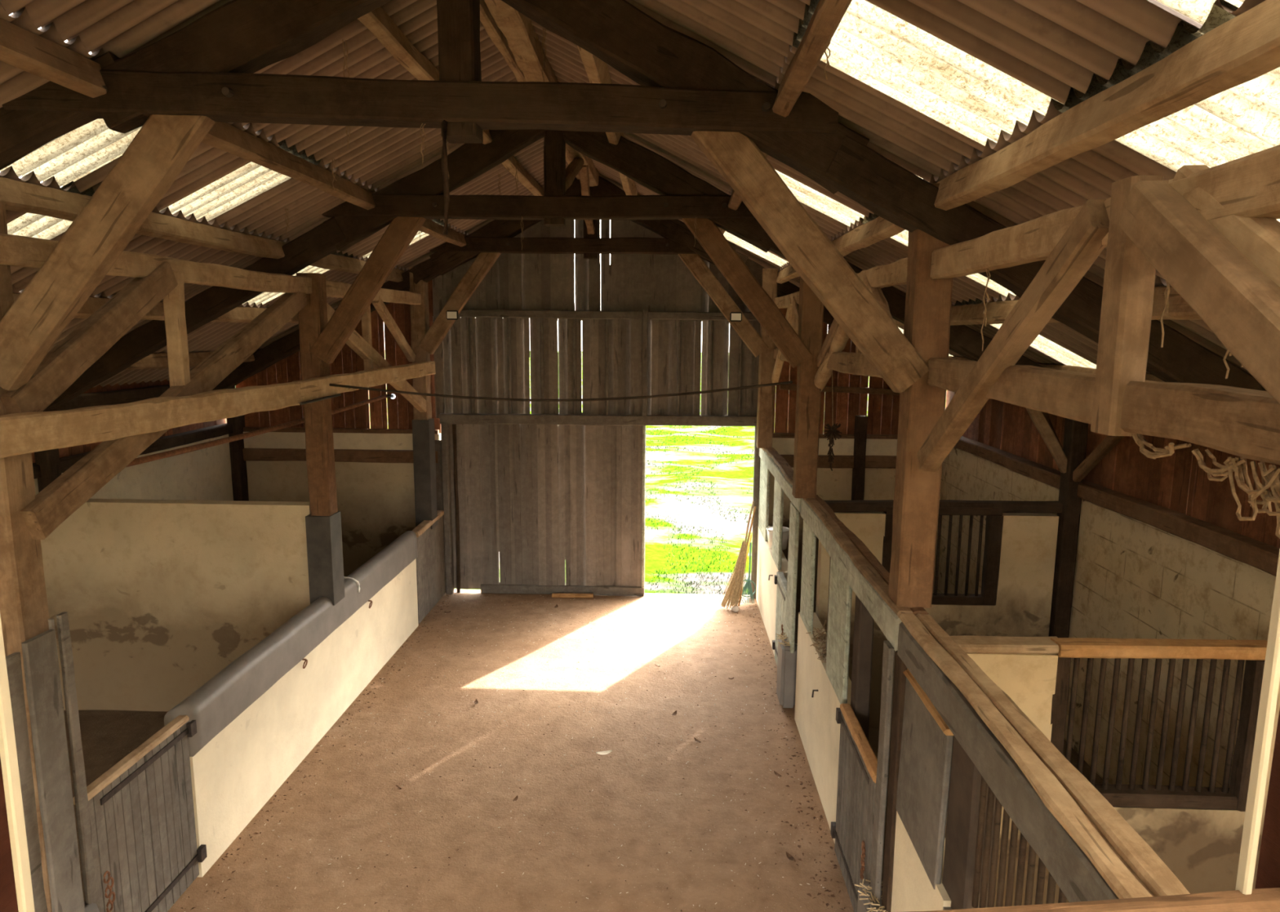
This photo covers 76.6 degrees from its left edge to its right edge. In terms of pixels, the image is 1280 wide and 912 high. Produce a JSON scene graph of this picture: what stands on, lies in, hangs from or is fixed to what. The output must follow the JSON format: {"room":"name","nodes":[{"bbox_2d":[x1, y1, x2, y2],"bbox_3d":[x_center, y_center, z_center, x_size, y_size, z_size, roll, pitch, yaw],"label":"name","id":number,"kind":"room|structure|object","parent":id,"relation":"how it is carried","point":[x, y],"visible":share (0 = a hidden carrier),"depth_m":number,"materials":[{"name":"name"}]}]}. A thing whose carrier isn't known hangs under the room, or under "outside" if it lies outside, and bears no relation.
{"room":"farm building","nodes":[
{"label":"farm building","id":0,"kind":"room"},
{"bbox_2d":[31,378,226,462],"bbox_3d":[-6.058,0.256,4.339,0.030,0.784,14.447,1,9,2],"label":"boards","id":1,"kind":"object","parent":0,"point":[70,451],"depth_m":9.26,"materials":[{"name":"wood"}]},
{"bbox_2d":[34,434,233,500],"bbox_3d":[-6.063,1.895,4.615,0.200,2.380,14.500,1,9,2],"label":"wall","id":2,"kind":"structure","parent":0,"point":[202,474],"depth_m":10.13,"materials":[{"name":"beige paint"}]},
{"bbox_2d":[32,422,232,479],"bbox_3d":[-5.974,0.676,4.325,0.165,0.144,14.300,1,9,2],"label":"beam","id":3,"kind":"structure","parent":2,"relation":"on","point":[168,442],"depth_m":9.93,"materials":[{"name":"brown wood"}]},
{"bbox_2d":[40,498,310,711],"bbox_3d":[-4.466,1.487,7.864,2.750,2.130,0.160,1,9,2],"label":"wall","id":4,"kind":"structure","parent":0,"point":[158,597],"depth_m":7.75,"materials":[{"name":"beige paint"}]},
{"bbox_2d":[43,128,1044,605],"bbox_3d":[-0.929,-0.810,7.306,9.862,4.486,0.270,1,9,2],"label":"roof truss","id":5,"kind":"object","parent":4,"relation":"on","point":[405,204],"visible":0.68,"depth_m":7.10,"materials":[{"name":"brown wood"}]},
{"bbox_2d":[565,157,584,191],"bbox_3d":[-0.674,-2.758,7.907,0.108,0.664,1.636,1,9,2],"label":"brace","id":6,"kind":"object","parent":5,"relation":"attached to","point":[572,170],"visible":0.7,"depth_m":7.89,"materials":[{"name":"brown wood"}]},
{"bbox_2d":[771,144,1279,471],"bbox_3d":[1.537,-0.640,5.311,0.213,1.205,10.201,1,9,2],"label":"girder","id":7,"kind":"object","parent":5,"relation":"attached to","point":[1212,233],"visible":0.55,"depth_m":2.30,"materials":[{"name":"brown wood"}]},
{"bbox_2d":[822,372,842,471],"bbox_3d":[1.674,-0.326,7.024,0.162,0.930,0.157,3,9,15],"label":"bundle","id":8,"kind":"object","parent":7,"relation":"hanging from","point":[833,432],"visible":0.99,"depth_m":7.03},
{"bbox_2d":[1131,433,1279,538],"bbox_3d":[1.397,0.065,1.991,0.063,0.159,0.702,1,9,2],"label":"rope","id":9,"kind":"object","parent":7,"relation":"attached to","point":[1270,478],"visible":1,"depth_m":1.86,"materials":[{"name":"beige fabric"}]},
{"bbox_2d":[893,285,1201,326],"bbox_3d":[2.544,-0.719,3.793,0.149,0.178,14.300,1,9,2],"label":"purlin","id":10,"kind":"object","parent":5,"relation":"on","point":[997,312],"visible":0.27,"depth_m":5.69,"materials":[{"name":"brown wood"}]},
{"bbox_2d":[0,0,568,387],"bbox_3d":[-3.626,-1.301,4.098,5.430,2.855,14.620,1,9,2],"label":"ceiling","id":11,"kind":"structure","parent":0,"point":[375,157],"depth_m":5.61,"materials":[{"name":"grey metal"}]},
{"bbox_2d":[7,180,94,239],"bbox_3d":[-3.815,-1.329,4.961,1.110,0.604,0.480,1,9,2],"label":"sheet","id":12,"kind":"object","parent":11,"relation":"attached to","point":[28,224],"visible":0.28,"depth_m":4.90,"materials":[{"name":"white plastic"}]},
{"bbox_2d":[0,118,142,186],"bbox_3d":[-2.896,-1.723,4.351,0.920,0.509,0.660,1,9,2],"label":"sheet","id":13,"kind":"object","parent":11,"relation":"attached to","point":[79,152],"visible":0.3,"depth_m":4.39,"materials":[{"name":"white plastic"}]},
{"bbox_2d":[159,139,321,221],"bbox_3d":[-2.842,-1.937,5.794,0.920,0.497,0.680,1,9,2],"label":"sheet","id":14,"kind":"object","parent":11,"relation":"attached to","point":[251,180],"visible":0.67,"depth_m":5.75,"materials":[{"name":"white plastic"}]},
{"bbox_2d":[242,251,353,305],"bbox_3d":[-3.680,-1.873,8.558,1.110,0.596,0.700,1,9,2],"label":"sheet","id":15,"kind":"object","parent":11,"relation":"attached to","point":[264,297],"visible":0.3,"depth_m":8.65,"materials":[{"name":"white plastic"}]},
{"bbox_2d":[363,218,448,257],"bbox_3d":[-2.713,-2.464,9.242,0.920,0.501,0.600,1,9,2],"label":"sheet","id":16,"kind":"object","parent":11,"relation":"attached to","point":[423,234],"visible":0.2,"depth_m":9.33,"materials":[{"name":"white plastic"}]},
{"bbox_2d":[164,510,445,877],"bbox_3d":[-2.932,1.811,8.422,0.196,1.241,6.080,1,9,2],"label":"wall","id":17,"kind":"structure","parent":0,"point":[259,717],"depth_m":6.88,"materials":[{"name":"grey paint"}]},
{"bbox_2d":[72,715,207,911],"bbox_3d":[-2.996,2.328,4.951,0.112,1.144,1.000,1,9,2],"label":"door","id":18,"kind":"structure","parent":17,"relation":"in","point":[145,853],"depth_m":4.92,"materials":[{"name":"grey wood"}]},
{"bbox_2d":[302,658,307,668],"bbox_3d":[-2.907,1.793,7.011,0.056,0.091,0.071,1,9,2],"label":"ring","id":19,"kind":"object","parent":17,"relation":"attached to","point":[304,660],"visible":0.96,"depth_m":7.00,"materials":[{"name":"brown metal"}]},
{"bbox_2d":[235,280,440,433],"bbox_3d":[-4.235,-1.476,11.277,2.897,2.381,0.029,1,9,2],"label":"boards","id":20,"kind":"object","parent":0,"point":[399,415],"visible":0.16,"depth_m":11.35,"materials":[{"name":"brown wood"}]},
{"bbox_2d":[243,219,897,598],"bbox_3d":[-0.790,-0.839,11.239,9.800,5.861,0.200,1,9,2],"label":"wall","id":21,"kind":"structure","parent":0,"point":[451,357],"depth_m":11.11,"materials":[{"name":"brown wood"}]},
{"bbox_2d":[242,448,438,462],"bbox_3d":[-4.245,-0.016,11.448,2.860,0.183,0.211,1,9,2],"label":"lintel beam","id":22,"kind":"structure","parent":21,"relation":"on","point":[249,454],"depth_m":11.35,"materials":[{"name":"brown wood"}]},
{"bbox_2d":[243,426,439,434],"bbox_3d":[-4.243,-0.352,11.394,2.860,0.078,0.090,1,9,2],"label":"wall rail","id":23,"kind":"object","parent":21,"relation":"on","point":[245,428],"visible":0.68,"depth_m":11.35,"materials":[{"name":"brown wood"}]},
{"bbox_2d":[448,424,645,595],"bbox_3d":[-1.310,0.758,11.404,2.769,2.455,0.093,1,9,2],"label":"door","id":24,"kind":"structure","parent":21,"relation":"in","point":[540,497],"depth_m":11.40,"materials":[{"name":"brown wood"}]},
{"bbox_2d":[772,432,897,439],"bbox_3d":[2.902,-0.263,11.138,2.360,0.082,0.093,1,9,2],"label":"wall rail","id":25,"kind":"object","parent":21,"relation":"on","point":[774,434],"visible":0.46,"depth_m":11.11,"materials":[{"name":"brown wood"}]},
{"bbox_2d":[780,454,896,468],"bbox_3d":[2.900,0.069,11.199,2.360,0.183,0.208,1,9,2],"label":"lintel beam","id":26,"kind":"structure","parent":21,"relation":"on","point":[840,461],"depth_m":11.10,"materials":[{"name":"brown wood"}]},
{"bbox_2d":[63,589,1102,911],"bbox_3d":[-1.075,3.043,4.562,10.200,0.046,14.420,1,9,2],"label":"floor","id":27,"kind":"structure","parent":0,"point":[596,825],"depth_m":6.79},
{"bbox_2d":[34,408,61,493],"bbox_3d":[-5.750,0.958,8.003,0.152,3.016,0.172,1,9,2],"label":"post","id":28,"kind":"object","parent":27,"relation":"on","point":[48,460],"visible":0.09,"depth_m":7.82,"materials":[{"name":"brown wood"}]},
{"bbox_2d":[5,611,99,911],"bbox_3d":[-3.017,1.949,4.165,0.363,2.250,0.389,-8,12,-44],"label":"wooden post","id":29,"kind":"object","parent":27,"relation":"on","point":[40,654],"visible":0.89,"depth_m":4.09,"materials":[{"name":"grey wood"}]},
{"bbox_2d":[226,414,248,501],"bbox_3d":[-5.651,0.635,11.502,0.153,2.600,0.249,1,9,2],"label":"wall post","id":30,"kind":"object","parent":27,"relation":"on","point":[238,466],"visible":0.44,"depth_m":11.33,"materials":[{"name":"brown wood"}]},
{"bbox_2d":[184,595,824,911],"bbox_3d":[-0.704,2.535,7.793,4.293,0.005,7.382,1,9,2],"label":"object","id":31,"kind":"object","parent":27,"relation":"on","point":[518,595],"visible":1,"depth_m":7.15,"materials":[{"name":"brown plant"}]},
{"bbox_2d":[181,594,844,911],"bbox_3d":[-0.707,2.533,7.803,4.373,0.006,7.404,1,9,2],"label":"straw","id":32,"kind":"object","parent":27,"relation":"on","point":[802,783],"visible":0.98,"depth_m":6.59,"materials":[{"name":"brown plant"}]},
{"bbox_2d":[551,593,593,597],"bbox_3d":[-0.948,1.966,11.417,0.580,0.055,0.075,1,9,2],"label":"wood offcut","id":33,"kind":"object","parent":27,"relation":"on","point":[553,595],"visible":1,"depth_m":11.38,"materials":[{"name":"brown wood"}]},
{"bbox_2d":[435,309,759,598],"bbox_3d":[-0.600,0.004,11.221,4.542,4.000,0.153,1,9,2],"label":"doorway frame","id":34,"kind":"object","parent":27,"relation":"on","point":[442,467],"visible":0.92,"depth_m":11.10,"materials":[{"name":"grey wood"}]},
{"bbox_2d":[595,750,611,754],"bbox_3d":[-0.319,2.621,7.176,0.140,0.021,0.053,-2,9,-14],"label":"dry leaf","id":35,"kind":"object","parent":27,"relation":"on","point":[607,751],"visible":1,"depth_m":7.18,"materials":[{"name":"beige plant"}]},
{"bbox_2d":[0,0,1266,911],"bbox_3d":[-1.050,0.245,4.199,9.920,5.635,0.262,0,9,-4],"label":"roof truss","id":36,"kind":"object","parent":27,"relation":"on","point":[201,74],"visible":0.79,"depth_m":3.89,"materials":[{"name":"brown wood"}]},
{"bbox_2d":[13,293,298,323],"bbox_3d":[-4.350,-0.803,4.039,0.137,0.181,14.300,1,9,2],"label":"purlin","id":37,"kind":"object","parent":36,"relation":"on","point":[238,314],"visible":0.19,"depth_m":7.12,"materials":[{"name":"brown wood"}]},
{"bbox_2d":[123,348,261,370],"bbox_3d":[-5.304,-0.327,4.147,0.135,0.181,14.300,1,9,2],"label":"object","id":38,"kind":"object","parent":36,"relation":"on","point":[153,361],"visible":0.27,"depth_m":8.63,"materials":[{"name":"brown wood"}]},
{"bbox_2d":[0,177,405,282],"bbox_3d":[-3.317,-1.319,3.922,0.138,0.179,14.300,1,9,2],"label":"purlin","id":39,"kind":"object","parent":36,"relation":"on","point":[17,196],"visible":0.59,"depth_m":5.60,"materials":[{"name":"brown wood"}]},
{"bbox_2d":[0,233,435,539],"bbox_3d":[-2.978,-0.452,4.926,0.278,1.590,11.649,1,9,2],"label":"girder","id":40,"kind":"object","parent":36,"relation":"attached to","point":[124,430],"visible":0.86,"depth_m":4.90,"materials":[{"name":"brown wood"}]},
{"bbox_2d":[126,394,387,466],"bbox_3d":[-3.156,-0.321,7.358,0.044,0.104,5.001,1,9,2],"label":"pipe","id":41,"kind":"object","parent":40,"relation":"attached to","point":[145,459],"visible":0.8,"depth_m":6.29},
{"bbox_2d":[386,394,395,399],"bbox_3d":[-3.050,-0.726,9.892,0.060,0.072,0.222,2,9,8],"label":"light bulb","id":42,"kind":"object","parent":41,"relation":"attached to","point":[392,396],"visible":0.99,"depth_m":9.89,"materials":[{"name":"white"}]},
{"bbox_2d":[386,394,394,397],"bbox_3d":[-3.049,-0.729,9.867,0.050,0.058,0.174,1,9,7],"label":"socket","id":43,"kind":"object","parent":42,"relation":"attached to","point":[388,395],"depth_m":9.86,"materials":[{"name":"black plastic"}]},
{"bbox_2d":[328,380,792,401],"bbox_3d":[-0.718,-0.581,7.166,4.102,0.202,0.024,1,9,2],"label":"cable","id":44,"kind":"object","parent":40,"relation":"attached to","point":[784,382],"visible":1,"depth_m":7.17,"materials":[{"name":"black rubber"}]},
{"bbox_2d":[0,17,466,246],"bbox_3d":[-2.480,-1.737,3.827,0.142,0.180,14.300,1,9,2],"label":"purlin","id":45,"kind":"object","parent":36,"relation":"on","point":[26,51],"visible":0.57,"depth_m":4.63,"materials":[{"name":"brown wood"}]},
{"bbox_2d":[440,120,449,235],"bbox_3d":[-0.928,-1.336,3.876,0.036,0.542,0.044,1,9,2],"label":"strap","id":46,"kind":"object","parent":36,"relation":"hanging from","point":[444,154],"visible":1,"depth_m":3.87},
{"bbox_2d":[357,6,543,195],"bbox_3d":[-1.450,-2.254,3.709,0.134,0.182,14.300,1,9,2],"label":"purlin","id":47,"kind":"object","parent":36,"relation":"on","point":[377,21],"visible":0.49,"depth_m":4.84,"materials":[{"name":"brown wood"}]},
{"bbox_2d":[484,0,600,186],"bbox_3d":[-0.820,-2.478,3.652,0.238,0.245,14.300,1,9,2],"label":"ridge beam","id":48,"kind":"structure","parent":36,"relation":"on","point":[526,47],"depth_m":5.33,"materials":[{"name":"brown wood"}]},
{"bbox_2d":[284,28,1243,378],"bbox_3d":[-0.193,-1.530,5.052,3.314,1.702,7.335,-5,10,-33],"label":"cobwebs","id":49,"kind":"object","parent":36,"relation":"hanging from","point":[1166,295],"visible":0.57,"depth_m":3.51,"materials":[{"name":"grey"}]},
{"bbox_2d":[717,0,852,234],"bbox_3d":[0.694,-1.699,3.713,0.135,0.181,14.300,1,9,2],"label":"purlin","id":50,"kind":"object","parent":36,"relation":"on","point":[828,15],"visible":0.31,"depth_m":3.15,"materials":[{"name":"brown wood"}]},
{"bbox_2d":[776,0,1279,283],"bbox_3d":[1.524,-1.257,3.750,0.145,0.180,14.300,1,9,2],"label":"purlin","id":51,"kind":"object","parent":36,"relation":"on","point":[1246,47],"visible":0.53,"depth_m":2.39,"materials":[{"name":"brown wood"}]},
{"bbox_2d":[948,355,1164,382],"bbox_3d":[3.490,-0.219,3.834,0.141,0.180,14.300,1,9,2],"label":"purlin","id":52,"kind":"object","parent":36,"relation":"on","point":[1055,366],"visible":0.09,"depth_m":6.67,"materials":[{"name":"brown wood"}]},
{"bbox_2d":[731,605,738,612],"bbox_3d":[1.280,2.057,10.918,0.101,0.078,0.117,1,9,2],"label":"stone","id":53,"kind":"object","parent":27,"relation":"on","point":[735,608],"visible":1,"depth_m":10.88,"materials":[{"name":"beige stone"}]},
{"bbox_2d":[719,500,754,608],"bbox_3d":[1.367,1.347,11.004,0.612,1.410,0.267,-5,10,-31],"label":"broom","id":54,"kind":"object","parent":27,"relation":"on","point":[732,594],"visible":0.99,"depth_m":11.04,"materials":[{"name":"wicker"}]},
{"bbox_2d":[737,506,756,605],"bbox_3d":[1.451,1.367,11.101,0.314,1.355,0.065,-7,12,-41],"label":"wooden stick","id":55,"kind":"object","parent":27,"relation":"on","point":[754,509],"visible":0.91,"depth_m":11.09,"materials":[{"name":"brown wood"}]},
{"bbox_2d":[738,542,755,603],"bbox_3d":[1.472,1.610,11.175,0.268,0.833,0.118,1,9,2],"label":"rake","id":56,"kind":"object","parent":27,"relation":"on","point":[748,587],"visible":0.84,"depth_m":11.19,"materials":[{"name":"teal plastic"}]},
{"bbox_2d":[742,534,751,582],"bbox_3d":[1.450,1.555,11.195,0.234,0.935,0.038,-8,12,-42],"label":"pole","id":57,"kind":"object","parent":27,"relation":"on","point":[748,545],"visible":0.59,"depth_m":11.18,"materials":[{"name":"paint"}]},
{"bbox_2d":[775,632,797,707],"bbox_3d":[1.469,2.154,8.191,0.195,0.692,0.346,1,9,2],"label":"concrete pier","id":58,"kind":"object","parent":27,"relation":"on","point":[787,661],"visible":0.8,"depth_m":8.05,"materials":[{"name":"grey paint"}]},
{"bbox_2d":[786,851,795,862],"bbox_3d":[1.071,2.846,5.758,0.046,0.021,0.120,-3,9,-23],"label":"dry leaf","id":59,"kind":"object","parent":27,"relation":"on","point":[789,856],"visible":1,"depth_m":5.77,"materials":[{"name":"brown plant"}]},
{"bbox_2d":[851,415,867,500],"bbox_3d":[2.994,0.741,11.194,0.147,2.600,0.169,1,9,2],"label":"wall post","id":60,"kind":"object","parent":27,"relation":"on","point":[860,421],"visible":0.49,"depth_m":11.02,"materials":[{"name":"brown wood"}]},
{"bbox_2d":[854,878,885,911],"bbox_3d":[1.340,2.757,4.629,0.202,0.571,0.363,1,9,2],"label":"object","id":61,"kind":"object","parent":27,"relation":"on","point":[867,902],"visible":0.63,"depth_m":4.63,"materials":[{"name":"beige plant"}]},
{"bbox_2d":[755,447,1190,911],"bbox_3d":[1.506,1.725,5.915,0.234,2.267,10.880,1,9,2],"label":"wall","id":62,"kind":"structure","parent":27,"relation":"on","point":[968,750],"depth_m":3.84,"materials":[{"name":"paint"}]},
{"bbox_2d":[212,176,834,528],"bbox_3d":[-0.813,-1.265,10.463,9.861,4.535,0.276,1,9,2],"label":"roof truss","id":63,"kind":"object","parent":62,"relation":"on","point":[486,244],"visible":0.66,"depth_m":10.28,"materials":[{"name":"brown wood"}]},
{"bbox_2d":[446,310,458,319],"bbox_3d":[-2.382,-1.792,10.317,0.150,0.120,0.092,1,9,2],"label":"floodlight","id":64,"kind":"object","parent":63,"relation":"attached to","point":[451,314],"visible":1,"depth_m":10.28,"materials":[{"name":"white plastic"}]},
{"bbox_2d":[480,0,579,179],"bbox_3d":[-0.996,-2.499,3.655,0.100,0.133,14.300,1,9,2],"label":"ridge lath","id":65,"kind":"object","parent":63,"relation":"on","point":[497,37],"visible":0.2,"depth_m":5.31,"materials":[{"name":"brown wood"}]},
{"bbox_2d":[578,164,595,234],"bbox_3d":[-0.628,-3.005,9.485,0.122,0.667,1.242,0,9,1],"label":"brace","id":66,"kind":"object","parent":63,"relation":"attached to","point":[584,172],"visible":0.56,"depth_m":9.19,"materials":[{"name":"brown wood"}]},
{"bbox_2d":[577,45,637,195],"bbox_3d":[-0.332,-2.240,3.670,0.140,0.179,14.300,1,9,2],"label":"purlin","id":67,"kind":"object","parent":63,"relation":"on","point":[597,70],"visible":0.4,"depth_m":5.23,"materials":[{"name":"brown wood"}]},
{"bbox_2d":[729,311,742,321],"bbox_3d":[1.205,-1.748,10.190,0.150,0.120,0.092,1,9,2],"label":"floodlight","id":68,"kind":"object","parent":63,"relation":"attached to","point":[734,316],"visible":1,"depth_m":10.15,"materials":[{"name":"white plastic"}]},
{"bbox_2d":[766,525,789,550],"bbox_3d":[1.719,1.025,10.113,0.296,0.247,0.296,1,9,2],"label":"bucket","id":69,"kind":"object","parent":62,"relation":"on","point":[770,529],"visible":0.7,"depth_m":10.04,"materials":[{"name":"grey metal"}]},
{"bbox_2d":[772,571,786,664],"bbox_3d":[1.538,1.847,8.802,0.104,1.015,0.830,1,9,2],"label":"door","id":70,"kind":"structure","parent":62,"relation":"in","point":[780,579],"depth_m":8.85,"materials":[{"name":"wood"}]},
{"bbox_2d":[811,689,818,697],"bbox_3d":[1.444,1.953,6.671,0.062,0.068,0.016,1,9,2],"label":"wall hook","id":71,"kind":"object","parent":62,"relation":"attached to","point":[813,691],"visible":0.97,"depth_m":6.67,"materials":[{"name":"metal"}]},
{"bbox_2d":[805,619,826,662],"bbox_3d":[1.543,1.578,6.761,0.235,0.161,0.801,1,9,2],"label":"hay","id":72,"kind":"object","parent":62,"relation":"on","point":[821,634],"visible":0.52,"depth_m":6.84},
{"bbox_2d":[830,703,877,911],"bbox_3d":[1.395,2.331,5.278,0.101,1.118,0.990,1,9,2],"label":"door","id":73,"kind":"structure","parent":62,"relation":"in","point":[852,830],"depth_m":5.23,"materials":[{"name":"grey wood"}]},
{"bbox_2d":[1025,407,1124,637],"bbox_3d":[3.668,1.030,7.430,0.560,3.173,1.757,1,9,2],"label":"post","id":74,"kind":"object","parent":27,"relation":"on","point":[1071,460],"visible":0.66,"depth_m":7.26,"materials":[{"name":"brown wood"}]},
{"bbox_3d":[-5.888,1.507,4.401,0.152,3.016,0.168,1,9,2],"label":"post","id":75,"kind":"object","parent":27,"relation":"on","visible":0},
{"bbox_2d":[54,384,235,410],"bbox_3d":[-5.968,0.071,4.233,0.155,0.154,14.300,1,9,2],"label":"plate","id":76,"kind":"object","parent":75,"relation":"on","point":[134,394],"visible":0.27,"depth_m":8.85,"materials":[{"name":"brown wood"}]},
{"bbox_2d":[0,549,1279,911],"bbox_3d":[-0.880,-0.011,1.246,4.453,2.634,0.143,1,9,2],"label":"window","id":77,"kind":"structure","parent":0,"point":[15,882],"depth_m":1.29,"materials":[{"name":"paint"}]},
{"bbox_2d":[772,307,899,434],"bbox_3d":[2.909,-1.332,11.030,2.397,2.268,0.030,1,9,2],"label":"boards","id":78,"kind":"object","parent":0,"point":[882,409],"visible":0.24,"depth_m":11.12,"materials":[{"name":"brown wood"}]},
{"bbox_2d":[779,383,899,395],"bbox_3d":[2.856,-0.895,11.034,1.903,0.159,0.056,1,9,2],"label":"wall rail","id":79,"kind":"object","parent":78,"relation":"attached to","point":[787,386],"visible":0.62,"depth_m":11.01,"materials":[{"name":"brown wood"}]},
{"bbox_2d":[531,0,1265,374],"bbox_3d":[1.840,-1.234,3.903,5.430,2.855,14.620,1,9,2],"label":"ceiling","id":80,"kind":"structure","parent":0,"point":[1051,46],"depth_m":3.62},
{"bbox_2d":[723,231,788,266],"bbox_3d":[1.347,-2.510,9.700,0.920,0.509,0.780,1,9,2],"label":"sheet","id":81,"kind":"object","parent":80,"relation":"attached to","point":[768,255],"visible":0.42,"depth_m":9.67,"materials":[{"name":"white plastic"}]},
{"bbox_2d":[775,169,864,226],"bbox_3d":[1.207,-1.935,5.961,0.920,0.495,0.650,1,9,2],"label":"sheet","id":82,"kind":"object","parent":80,"relation":"attached to","point":[805,194],"visible":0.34,"depth_m":5.87,"materials":[{"name":"white plastic"}]},
{"bbox_2d":[791,0,1057,146],"bbox_3d":[1.101,-1.509,3.155,0.920,0.498,0.770,1,9,2],"label":"sheet","id":83,"kind":"object","parent":80,"relation":"attached to","point":[870,44],"visible":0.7,"depth_m":3.12,"materials":[{"name":"white plastic"}]},
{"bbox_2d":[860,212,1015,296],"bbox_3d":[2.123,-1.387,5.616,1.110,0.600,0.530,1,9,2],"label":"sheet","id":84,"kind":"object","parent":80,"relation":"attached to","point":[903,237],"visible":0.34,"depth_m":5.72,"materials":[{"name":"white plastic"}]},
{"bbox_2d":[953,297,1096,368],"bbox_3d":[3.636,-0.744,6.573,2.020,1.080,0.640,1,9,2],"label":"sheet","id":85,"kind":"object","parent":80,"relation":"attached to","point":[1040,343],"visible":0.24,"depth_m":6.55,"materials":[{"name":"white plastic"}]},
{"bbox_2d":[1046,0,1279,222],"bbox_3d":[2.006,-0.910,2.489,1.110,0.600,0.940,1,9,2],"label":"sheet","id":86,"kind":"object","parent":80,"relation":"attached to","point":[1242,120],"visible":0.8,"depth_m":2.50,"materials":[{"name":"white plastic"}]},
{"bbox_2d":[1155,0,1244,24],"bbox_3d":[1.048,-1.289,1.713,0.920,0.498,0.850,1,9,2],"label":"sheet","id":87,"kind":"object","parent":80,"relation":"attached to","point":[1198,11],"visible":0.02,"depth_m":2.08,"materials":[{"name":"white plastic"}]},
{"bbox_2d":[815,511,1058,728],"bbox_3d":[2.723,1.576,7.598,2.120,2.130,0.140,1,9,2],"label":"wall","id":88,"kind":"structure","parent":0,"point":[1023,606],"depth_m":7.46,"materials":[{"name":"beige paint"}]},
{"bbox_2d":[881,506,1003,605],"bbox_3d":[2.752,0.914,7.469,1.075,0.928,0.143,1,9,2],"label":"grille","id":89,"kind":"object","parent":88,"relation":"in","point":[994,517],"visible":0.63,"depth_m":7.43,"materials":[{"name":"brown wood"}]},
{"bbox_2d":[823,499,1062,513],"bbox_3d":[2.765,0.460,7.415,2.190,0.104,0.140,0,9,2],"label":"rail","id":90,"kind":"object","parent":88,"relation":"on","point":[837,506],"visible":0.74,"depth_m":7.36,"materials":[{"name":"brown wood"}]},
{"bbox_2d":[932,447,1275,787],"bbox_3d":[3.930,2.007,4.258,0.200,2.400,14.500,1,9,2],"label":"wall","id":91,"kind":"structure","parent":0,"point":[1134,578],"depth_m":6.38,"materials":[{"name":"beige paint"}]},
{"bbox_2d":[954,435,1279,576],"bbox_3d":[3.851,0.795,3.975,0.162,0.145,14.300,1,9,2],"label":"beam","id":92,"kind":"structure","parent":91,"relation":"on","point":[1260,555],"depth_m":6.12,"materials":[{"name":"brown wood"}]},
{"bbox_2d":[944,653,1279,906],"bbox_3d":[2.609,2.079,4.561,2.120,2.050,0.140,1,9,2],"label":"wall","id":93,"kind":"structure","parent":0,"point":[1202,847],"depth_m":4.47,"materials":[{"name":"beige paint"}]},
{"bbox_2d":[950,635,1058,653],"bbox_3d":[1.927,1.031,4.430,0.740,0.054,0.155,0,9,2],"label":"rail","id":94,"kind":"object","parent":93,"relation":"on","point":[969,644],"visible":0.73,"depth_m":4.37,"materials":[{"name":"brown wood"}]},
{"bbox_2d":[1049,637,1267,811],"bbox_3d":[2.809,1.466,4.434,1.179,0.949,0.140,1,9,2],"label":"grille","id":95,"kind":"object","parent":93,"relation":"in","point":[1146,795],"visible":0.73,"depth_m":4.41,"materials":[{"name":"brown wood"}]},
{"bbox_2d":[945,390,1279,548],"bbox_3d":[3.936,0.301,3.971,0.030,0.940,14.447,1,9,2],"label":"boards","id":96,"kind":"object","parent":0,"point":[1176,482],"visible":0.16,"depth_m":6.37,"materials":[{"name":"brown wood"}]},
{"label":"outside","id":97,"kind":"structure","parent":0,"visible":0},
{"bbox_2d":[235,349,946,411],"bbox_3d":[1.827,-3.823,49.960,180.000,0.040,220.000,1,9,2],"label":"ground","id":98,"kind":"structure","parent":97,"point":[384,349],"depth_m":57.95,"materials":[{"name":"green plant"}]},
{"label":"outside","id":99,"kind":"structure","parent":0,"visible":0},
{"bbox_2d":[369,407,867,594],"bbox_3d":[0.923,-0.141,25.857,30.000,0.174,28.800,1,9,2],"label":"yard","id":100,"kind":"structure","parent":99,"point":[729,478],"depth_m":17.84,"materials":[{"name":"green plant"}]},
{"bbox_2d":[644,425,753,595],"bbox_3d":[2.424,0.347,22.579,6.308,0.206,22.208,1,9,2],"label":"grass","id":101,"kind":"structure","parent":100,"relation":"on","point":[701,431],"depth_m":16.38,"materials":[{"name":"green plant"}]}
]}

